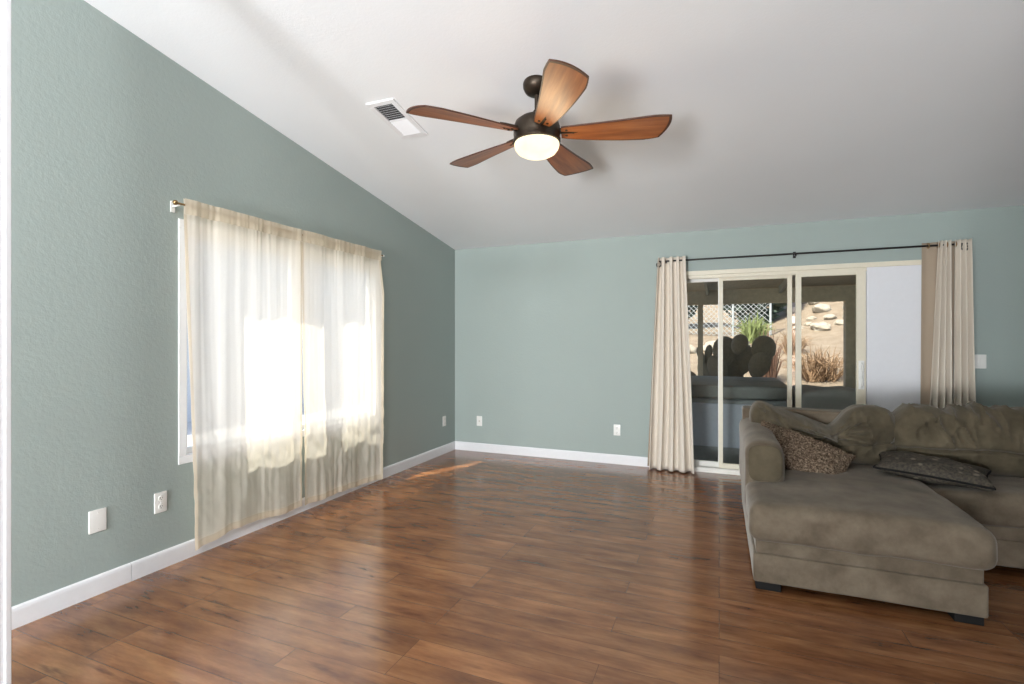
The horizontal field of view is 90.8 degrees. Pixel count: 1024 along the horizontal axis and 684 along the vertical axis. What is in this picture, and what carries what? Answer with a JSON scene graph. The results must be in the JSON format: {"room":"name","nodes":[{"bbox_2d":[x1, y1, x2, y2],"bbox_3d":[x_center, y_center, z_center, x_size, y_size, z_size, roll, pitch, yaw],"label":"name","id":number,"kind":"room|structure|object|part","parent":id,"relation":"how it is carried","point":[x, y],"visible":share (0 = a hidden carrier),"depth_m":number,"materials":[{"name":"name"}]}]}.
{"room":"living room","nodes":[
{"label":"living room","id":0,"kind":"room"},
{"bbox_2d":[11,0,454,606],"bbox_3d":[-3.239,-0.943,0.167,0.140,4.507,13.330,0,0,22],"label":"wall","id":1,"kind":"structure","parent":0,"point":[108,130],"depth_m":2.72,"materials":[{"name":"green paint"}]},
{"bbox_2d":[88,507,106,534],"bbox_3d":[-2.151,0.928,2.623,0.009,0.118,0.082,0,0,22],"label":"wall plate","id":2,"kind":"object","parent":1,"relation":"attached to","point":[97,519],"visible":1,"depth_m":2.62,"materials":[{"name":"white plastic"}]},
{"bbox_2d":[154,490,166,513],"bbox_3d":[-2.029,0.926,2.918,0.011,0.118,0.072,0,0,22],"label":"wall outlet","id":3,"kind":"object","parent":1,"relation":"attached to","point":[160,499],"visible":1,"depth_m":2.91,"materials":[{"name":"white plastic"}]},
{"bbox_2d":[11,441,455,629],"bbox_3d":[-3.168,1.260,0.137,0.014,0.100,13.050,0,0,22],"label":"baseboard","id":4,"kind":"structure","parent":1,"relation":"attached to","point":[34,609],"depth_m":2.82,"materials":[{"name":"white wood"}]},
{"bbox_2d":[178,218,304,464],"bbox_3d":[-1.675,-0.003,3.921,0.106,1.475,1.916,0,0,22],"label":"window","id":5,"kind":"structure","parent":1,"relation":"in","point":[185,455],"depth_m":3.04,"materials":[{"name":"white plastic"}]},
{"bbox_3d":[-1.863,-0.003,3.496,0.040,1.375,0.888,0,0,22],"label":"sash","id":6,"kind":"part","parent":5,"relation":"part of","materials":[{"name":"white plastic"}]},
{"bbox_2d":[170,200,383,256],"bbox_3d":[-1.608,-0.799,3.857,0.077,0.065,1.994,0,0,22],"label":"curtain rod","id":7,"kind":"object","parent":1,"relation":"attached to","point":[174,203],"visible":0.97,"depth_m":2.97,"materials":[{"name":"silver metal"}]},
{"bbox_2d":[183,198,302,550],"bbox_3d":[-1.760,0.203,3.396,0.040,2.103,0.902,0,0,22],"label":"sheer curtain","id":8,"kind":"object","parent":7,"relation":"hanging from","point":[244,272],"visible":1,"depth_m":3.34,"materials":[{"name":"beige fabric"}]},
{"bbox_2d":[301,230,383,504],"bbox_3d":[-1.385,0.206,4.252,0.079,2.109,0.954,0,0,22],"label":"sheer curtain","id":9,"kind":"object","parent":7,"relation":"hanging from","point":[343,289],"visible":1,"depth_m":4.21,"materials":[{"name":"beige fabric"}]},
{"bbox_2d":[443,416,445,425],"bbox_3d":[-0.794,0.929,5.931,0.011,0.118,0.072,0,0,22],"label":"wall outlet","id":10,"kind":"object","parent":1,"relation":"attached to","point":[444,417],"visible":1,"depth_m":5.93,"materials":[{"name":"white plastic"}]},
{"bbox_2d":[11,449,1023,683],"bbox_3d":[0.614,1.360,-1.414,8.470,0.100,13.330,0,0,22],"label":"floor","id":11,"kind":"structure","parent":0,"point":[455,566],"depth_m":2.46,"materials":[{"name":"brown wood"}]},
{"bbox_2d":[0,0,10,683],"bbox_3d":[-1.677,-0.285,1.583,0.050,3.191,0.148,0,0,22],"label":"trim","id":12,"kind":"structure","parent":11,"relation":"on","point":[5,5],"depth_m":1.63,"materials":[{"name":"white paint"}]},
{"bbox_2d":[739,400,1023,625],"bbox_3d":[2.845,0.848,2.839,2.822,0.924,1.598,0,0,22],"label":"sectional sofa","id":13,"kind":"object","parent":11,"relation":"on","point":[862,531],"visible":0.91,"depth_m":2.70,"materials":[{"name":"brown fabric"}]},
{"bbox_3d":[1.726,0.822,3.534,0.222,0.484,1.114,0,0,22],"label":"arm","id":14,"kind":"part","parent":13,"relation":"part of","materials":[{"name":"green fabric"}]},
{"bbox_3d":[1.519,0.729,3.029,0.188,0.222,0.047,0,0,22],"label":"arm panel","id":15,"kind":"part","parent":13,"relation":"part of","materials":[{"name":"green fabric"}]},
{"bbox_3d":[2.256,0.810,3.841,0.923,0.609,0.186,0,0,22],"label":"frame","id":16,"kind":"part","parent":13,"relation":"part of","materials":[{"name":"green fabric"}]},
{"bbox_2d":[761,420,855,473],"bbox_3d":[1.907,0.740,3.344,0.615,0.361,0.317,0,0,34],"label":"throw pillow","id":17,"kind":"object","parent":13,"relation":"on","point":[801,452],"visible":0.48,"depth_m":3.27,"materials":[{"name":"brown fabric"}]},
{"bbox_2d":[749,400,895,465],"bbox_3d":[2.163,0.649,3.532,0.898,0.425,0.532,0,0,22],"label":"cushion","id":18,"kind":"object","parent":13,"relation":"on","point":[863,431],"depth_m":3.43,"materials":[{"name":"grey fabric"}]},
{"bbox_2d":[740,459,997,569],"bbox_3d":[1.966,0.936,3.058,1.030,0.240,1.335,0,0,22],"label":"cushion","id":19,"kind":"object","parent":13,"relation":"on","point":[865,512],"depth_m":2.54,"materials":[{"name":"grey fabric"}]},
{"bbox_2d":[873,451,995,490],"bbox_3d":[2.562,0.775,3.089,0.561,0.156,0.321,0,0,39],"label":"throw pillow","id":20,"kind":"object","parent":13,"relation":"on","point":[935,470],"visible":1,"depth_m":3.00,"materials":[{"name":"dark patterned fabric"}]},
{"bbox_2d":[892,401,1023,477],"bbox_3d":[3.222,0.627,3.151,1.439,0.482,0.400,0,0,22],"label":"cushion","id":21,"kind":"object","parent":13,"relation":"on","point":[991,438],"depth_m":3.17,"materials":[{"name":"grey fabric"}]},
{"bbox_2d":[920,475,1023,528],"bbox_3d":[3.324,0.936,2.886,1.650,0.222,0.623,0,0,22],"label":"seat cushion","id":22,"kind":"object","parent":13,"relation":"on","point":[1003,507],"depth_m":2.84,"materials":[{"name":"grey fabric"}]},
{"bbox_2d":[84,0,1023,249],"bbox_3d":[0.679,-2.227,-1.413,8.670,2.280,13.500,0,0,22],"label":"ceiling","id":23,"kind":"structure","parent":0,"point":[782,111],"depth_m":3.07,"materials":[{"name":"white paint"}]},
{"bbox_2d":[366,98,427,138],"bbox_3d":[-0.779,-1.521,3.458,0.215,0.076,0.422,0,0,22],"label":"ceiling vent","id":24,"kind":"object","parent":23,"relation":"in","point":[390,111],"visible":1,"depth_m":3.44,"materials":[{"name":"white metal"}]},
{"bbox_2d":[406,59,671,175],"bbox_3d":[0.186,-1.324,3.016,1.466,0.453,1.462,0,0,22],"label":"ceiling fan","id":25,"kind":"object","parent":23,"relation":"hanging from","point":[536,134],"visible":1,"depth_m":2.89,"materials":[{"name":"brown wood"}]},
{"bbox_3d":[-0.257,-1.232,2.794,0.620,0.050,0.218,0,0,-27],"label":"blade","id":26,"kind":"part","parent":25,"relation":"part of","materials":[{"name":"brown wood"}]},
{"bbox_3d":[-0.176,-1.232,3.323,0.218,0.050,0.620,0,0,-45],"label":"blade","id":27,"kind":"part","parent":25,"relation":"part of","materials":[{"name":"brown wood"}]},
{"bbox_3d":[0.147,-1.142,3.003,0.268,0.088,0.268,0,0,22],"label":"light globe","id":28,"kind":"part","parent":25,"relation":"part of"},
{"bbox_3d":[0.221,-1.232,2.553,0.218,0.050,0.620,0,0,-9],"label":"blade","id":29,"kind":"part","parent":25,"relation":"part of","materials":[{"name":"brown wood"}]},
{"bbox_3d":[0.352,-1.232,3.409,0.218,0.050,0.620,0,0,27],"label":"blade","id":30,"kind":"part","parent":25,"relation":"part of","materials":[{"name":"brown wood"}]},
{"bbox_3d":[0.597,-1.232,2.933,0.620,0.050,0.218,0,0,9],"label":"blade","id":31,"kind":"part","parent":25,"relation":"part of","materials":[{"name":"brown wood"}]},
{"bbox_2d":[455,205,1023,456],"bbox_3d":[3.117,0.092,4.688,8.190,2.436,0.140,0,0,22],"label":"wall","id":32,"kind":"structure","parent":0,"point":[554,340],"depth_m":5.47,"materials":[{"name":"green paint"}]},
{"bbox_2d":[477,416,481,425],"bbox_3d":[-0.392,0.946,6.044,0.072,0.118,0.012,0,0,22],"label":"wall plate","id":33,"kind":"object","parent":32,"relation":"attached to","point":[479,418],"visible":1,"depth_m":6.04,"materials":[{"name":"white plastic"}]},
{"bbox_2d":[455,441,648,466],"bbox_3d":[3.094,1.260,4.614,8.176,0.100,0.014,0,0,22],"label":"baseboard","id":34,"kind":"structure","parent":32,"relation":"attached to","point":[459,445],"depth_m":5.68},
{"bbox_2d":[614,424,619,435],"bbox_3d":[1.127,0.946,5.423,0.072,0.118,0.011,0,0,22],"label":"wall outlet","id":35,"kind":"object","parent":32,"relation":"attached to","point":[616,427],"visible":1,"depth_m":5.42,"materials":[{"name":"white plastic"}]},
{"bbox_2d":[686,260,921,474],"bbox_3d":[2.712,0.295,4.821,2.240,2.030,0.180,0,0,22],"label":"door","id":36,"kind":"structure","parent":32,"relation":"in","point":[888,293],"depth_m":4.55,"materials":[{"name":"beige metal"}]},
{"bbox_3d":[1.940,0.315,5.214,0.412,1.930,0.030,0,0,22],"label":"fixed glass panel","id":37,"kind":"part","parent":36,"relation":"part of","materials":[{"name":"clear glass"}]},
{"bbox_3d":[2.394,0.315,4.984,0.648,1.930,0.030,0,0,22],"label":"sliding glass panel","id":38,"kind":"part","parent":36,"relation":"part of","materials":[{"name":"clear glass"}]},
{"bbox_3d":[2.957,0.315,4.702,0.560,1.930,0.036,0,0,22],"label":"sliding door panel","id":39,"kind":"part","parent":36,"relation":"part of","materials":[{"name":"clear glass"}]},
{"bbox_3d":[3.167,0.300,4.569,0.044,0.260,0.058,0,0,22],"label":"handle","id":40,"kind":"part","parent":36,"relation":"part of","materials":[{"name":"white plastic"}]},
{"bbox_3d":[3.455,0.295,4.490,0.514,1.970,0.039,0,0,22],"label":"white panel","id":41,"kind":"part","parent":36,"relation":"part of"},
{"bbox_2d":[656,243,967,266],"bbox_3d":[2.667,-0.810,4.744,2.537,0.090,0.097,0,0,22],"label":"rod","id":42,"kind":"object","parent":32,"relation":"attached to","point":[794,254],"visible":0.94,"depth_m":4.67,"materials":[{"name":"black metal"}]},
{"bbox_2d":[647,256,693,473],"bbox_3d":[1.607,0.218,5.125,0.466,2.159,0.142,0,0,22],"label":"drape","id":43,"kind":"object","parent":42,"relation":"hanging from","point":[670,445],"visible":1,"depth_m":5.11,"materials":[{"name":"beige fabric"}]},
{"bbox_2d":[920,238,975,408],"bbox_3d":[3.692,0.220,4.267,0.378,2.157,0.153,0,0,22],"label":"drape","id":44,"kind":"object","parent":42,"relation":"hanging from","point":[947,306],"visible":0.66,"depth_m":4.26,"materials":[{"name":"beige fabric"}]},
{"bbox_3d":[3.600,0.220,4.283,0.195,2.157,0.102,0,0,22],"label":"panel","id":45,"kind":"part","parent":44,"relation":"part of","materials":[{"name":"beige fabric"}]},
{"bbox_3d":[3.763,0.220,4.214,0.168,2.157,0.109,0,0,22],"label":"panel","id":46,"kind":"part","parent":44,"relation":"part of","materials":[{"name":"beige fabric"}]},
{"bbox_2d":[975,355,986,368],"bbox_3d":[3.939,0.165,4.270,0.115,0.118,0.010,0,0,22],"label":"light switch","id":47,"kind":"object","parent":32,"relation":"attached to","point":[980,360],"visible":0.62,"depth_m":4.26,"materials":[{"name":"white plastic"}]},
{"label":"outside","id":48,"kind":"structure","parent":0,"visible":0},
{"bbox_2d":[187,405,303,445],"bbox_3d":[-21.479,1.470,4.486,36.850,0.001,32.000,0,0,22],"label":"yard","id":49,"kind":"structure","parent":48,"point":[189,424],"depth_m":8.39,"materials":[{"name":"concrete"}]},
{"bbox_2d":[187,326,303,421],"bbox_3d":[-8.799,-0.290,2.528,0.200,3.600,30.000,0,0,22],"label":"wall","id":50,"kind":"structure","parent":49,"relation":"on","point":[188,368],"depth_m":9.27,"materials":[{"name":"white paint"}]},
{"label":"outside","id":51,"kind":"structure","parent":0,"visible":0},
{"bbox_2d":[688,301,843,401],"bbox_3d":[14.297,-7.082,29.588,56.000,17.064,45.000,0,0,22],"label":"hillside","id":52,"kind":"structure","parent":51,"point":[821,339],"depth_m":15.07,"materials":[{"name":"soil"}]},
{"bbox_2d":[689,345,696,353],"bbox_3d":[4.827,0.235,14.029,0.509,0.333,0.514,0,0,-7],"label":"boulder","id":53,"kind":"object","parent":52,"relation":"on","point":[692,348],"visible":0.33,"depth_m":13.82,"materials":[{"name":"stone"}]},
{"bbox_2d":[688,305,697,321],"bbox_3d":[5.884,-2.644,18.973,2.933,4.500,2.451,0,0,22],"label":"tree","id":54,"kind":"object","parent":52,"relation":"on","point":[690,306],"visible":0.03,"depth_m":18.64,"materials":[{"name":"green plant"}]},
{"bbox_2d":[703,340,715,351],"bbox_3d":[5.624,0.173,13.934,0.733,0.446,0.606,0,0,22],"label":"boulder","id":55,"kind":"object","parent":52,"relation":"on","point":[711,343],"visible":0.18,"depth_m":13.85,"materials":[{"name":"stone"}]},
{"bbox_2d":[688,303,771,336],"bbox_3d":[4.403,-0.876,16.707,7.479,1.861,0.073,0,0,22],"label":"fence","id":56,"kind":"object","parent":52,"relation":"on","point":[770,304],"visible":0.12,"depth_m":15.68,"materials":[{"name":"metal"}]},
{"bbox_3d":[6.870,-0.846,15.697,0.067,1.800,0.070,0,0,22],"label":"fence post","id":57,"kind":"part","parent":56,"relation":"part of","materials":[{"name":"metal"}]},
{"bbox_3d":[7.832,-0.881,15.302,0.067,1.800,0.070,0,0,22],"label":"fence post","id":58,"kind":"part","parent":56,"relation":"part of","materials":[{"name":"metal"}]},
{"bbox_2d":[691,334,775,376],"bbox_3d":[4.196,0.613,9.882,1.736,1.523,0.430,0,0,22],"label":"cactus","id":59,"kind":"object","parent":52,"relation":"on","point":[739,358],"visible":0.49,"depth_m":9.82,"materials":[{"name":"plant"}]},
{"bbox_2d":[731,310,775,343],"bbox_3d":[7.024,-0.428,14.680,1.228,0.993,1.334,0,0,22],"label":"yucca","id":60,"kind":"object","parent":52,"relation":"on","point":[752,330],"visible":0.74,"depth_m":14.47,"materials":[{"name":"green plant"}]},
{"bbox_2d":[723,303,786,323],"bbox_3d":[8.528,-2.596,17.873,2.882,4.334,2.428,0,0,22],"label":"tree","id":61,"kind":"object","parent":52,"relation":"on","point":[776,307],"visible":0.05,"depth_m":17.66,"materials":[{"name":"green plant"}]},
{"bbox_2d":[750,326,786,377],"bbox_3d":[5.647,0.277,11.125,0.851,1.358,0.755,0,0,-26],"label":"dry shrub","id":62,"kind":"object","parent":52,"relation":"on","point":[773,373],"visible":0.2,"depth_m":10.99,"materials":[{"name":"brown plant"}]},
{"bbox_2d":[774,327,813,354],"bbox_3d":[7.185,-0.068,12.870,1.044,0.831,1.053,0,0,22],"label":"dry shrub","id":63,"kind":"object","parent":52,"relation":"on","point":[784,335],"visible":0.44,"depth_m":12.78,"materials":[{"name":"beige plant"}]},
{"bbox_2d":[806,316,816,319],"bbox_3d":[9.611,-0.748,16.211,0.322,0.183,0.232,0,0,22],"label":"boulder","id":64,"kind":"object","parent":52,"relation":"on","point":[810,317],"visible":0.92,"depth_m":16.14,"materials":[{"name":"stone"}]},
{"bbox_2d":[780,344,842,381],"bbox_3d":[6.808,0.443,11.152,1.815,0.858,1.911,0,0,22],"label":"dry shrub","id":65,"kind":"object","parent":52,"relation":"on","point":[817,368],"visible":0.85,"depth_m":10.96,"materials":[{"name":"brown plant"}]},
{"bbox_2d":[810,322,830,330],"bbox_3d":[9.210,-0.435,15.079,0.534,0.352,0.439,0,0,22],"label":"boulder","id":66,"kind":"object","parent":52,"relation":"on","point":[822,326],"visible":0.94,"depth_m":14.97,"materials":[{"name":"stone"}]},
{"bbox_2d":[812,303,831,312],"bbox_3d":[10.190,-1.081,16.613,0.580,0.375,0.509,0,0,22],"label":"boulder","id":67,"kind":"object","parent":52,"relation":"on","point":[819,308],"visible":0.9,"depth_m":16.45,"materials":[{"name":"stone"}]},
{"bbox_2d":[823,314,836,319],"bbox_3d":[9.914,-0.772,15.751,0.377,0.205,0.291,0,0,22],"label":"boulder","id":68,"kind":"object","parent":52,"relation":"on","point":[828,316],"visible":0.96,"depth_m":15.67,"materials":[{"name":"stone"}]},
{"bbox_2d":[833,319,842,324],"bbox_3d":[9.860,-0.576,15.192,0.331,0.211,0.288,0,0,22],"label":"boulder","id":69,"kind":"object","parent":52,"relation":"on","point":[839,321],"visible":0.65,"depth_m":15.10,"materials":[{"name":"stone"}]},
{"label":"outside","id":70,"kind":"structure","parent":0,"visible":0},
{"bbox_3d":[5.152,1.530,6.501,11.400,0.200,4.760,0,0,22],"label":"floor","id":71,"kind":"structure","parent":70,"visible":0},
{"bbox_2d":[691,376,786,463],"bbox_3d":[2.491,0.960,6.654,1.930,0.940,1.671,0,0,22],"label":"hot tub","id":72,"kind":"object","parent":71,"relation":"on","point":[738,392],"visible":0.4,"depth_m":5.83,"materials":[{"name":"dark vinyl"},{"name":"blue-grey plastic"}]},
{"bbox_3d":[2.491,0.960,5.785,0.900,0.500,0.025,0,0,22],"label":"cabinet panel","id":73,"kind":"part","parent":72,"relation":"part of","materials":[{"name":"grey plastic"}]},
{"bbox_3d":[2.491,0.574,6.654,1.930,0.167,1.671,0,0,22],"label":"lid","id":74,"kind":"part","parent":72,"relation":"part of","materials":[{"name":"plastic"}]},
{"bbox_2d":[687,275,855,388],"bbox_3d":[5.191,0.110,6.595,11.400,2.640,4.958,0,0,22],"label":"patio cover","id":75,"kind":"structure","parent":71,"relation":"on","point":[823,288],"depth_m":8.72,"materials":[{"name":"brown wood"}]},
{"bbox_3d":[3.551,0.365,9.514,0.090,2.130,0.090,0,0,22],"label":"patio post","id":76,"kind":"part","parent":75,"relation":"part of","materials":[{"name":"brown wood"}]},
{"bbox_3d":[5.762,0.365,8.607,0.165,2.130,0.165,0,0,22],"label":"patio post","id":77,"kind":"part","parent":75,"relation":"part of","materials":[{"name":"brown wood"}]},
{"bbox_2d":[792,385,855,409],"bbox_3d":[3.619,0.960,5.646,0.892,0.929,0.956,0,0,22],"label":"covered table","id":78,"kind":"object","parent":71,"relation":"on","point":[816,397],"visible":0.16,"depth_m":5.31,"materials":[{"name":"grey fabric"}]}
]}

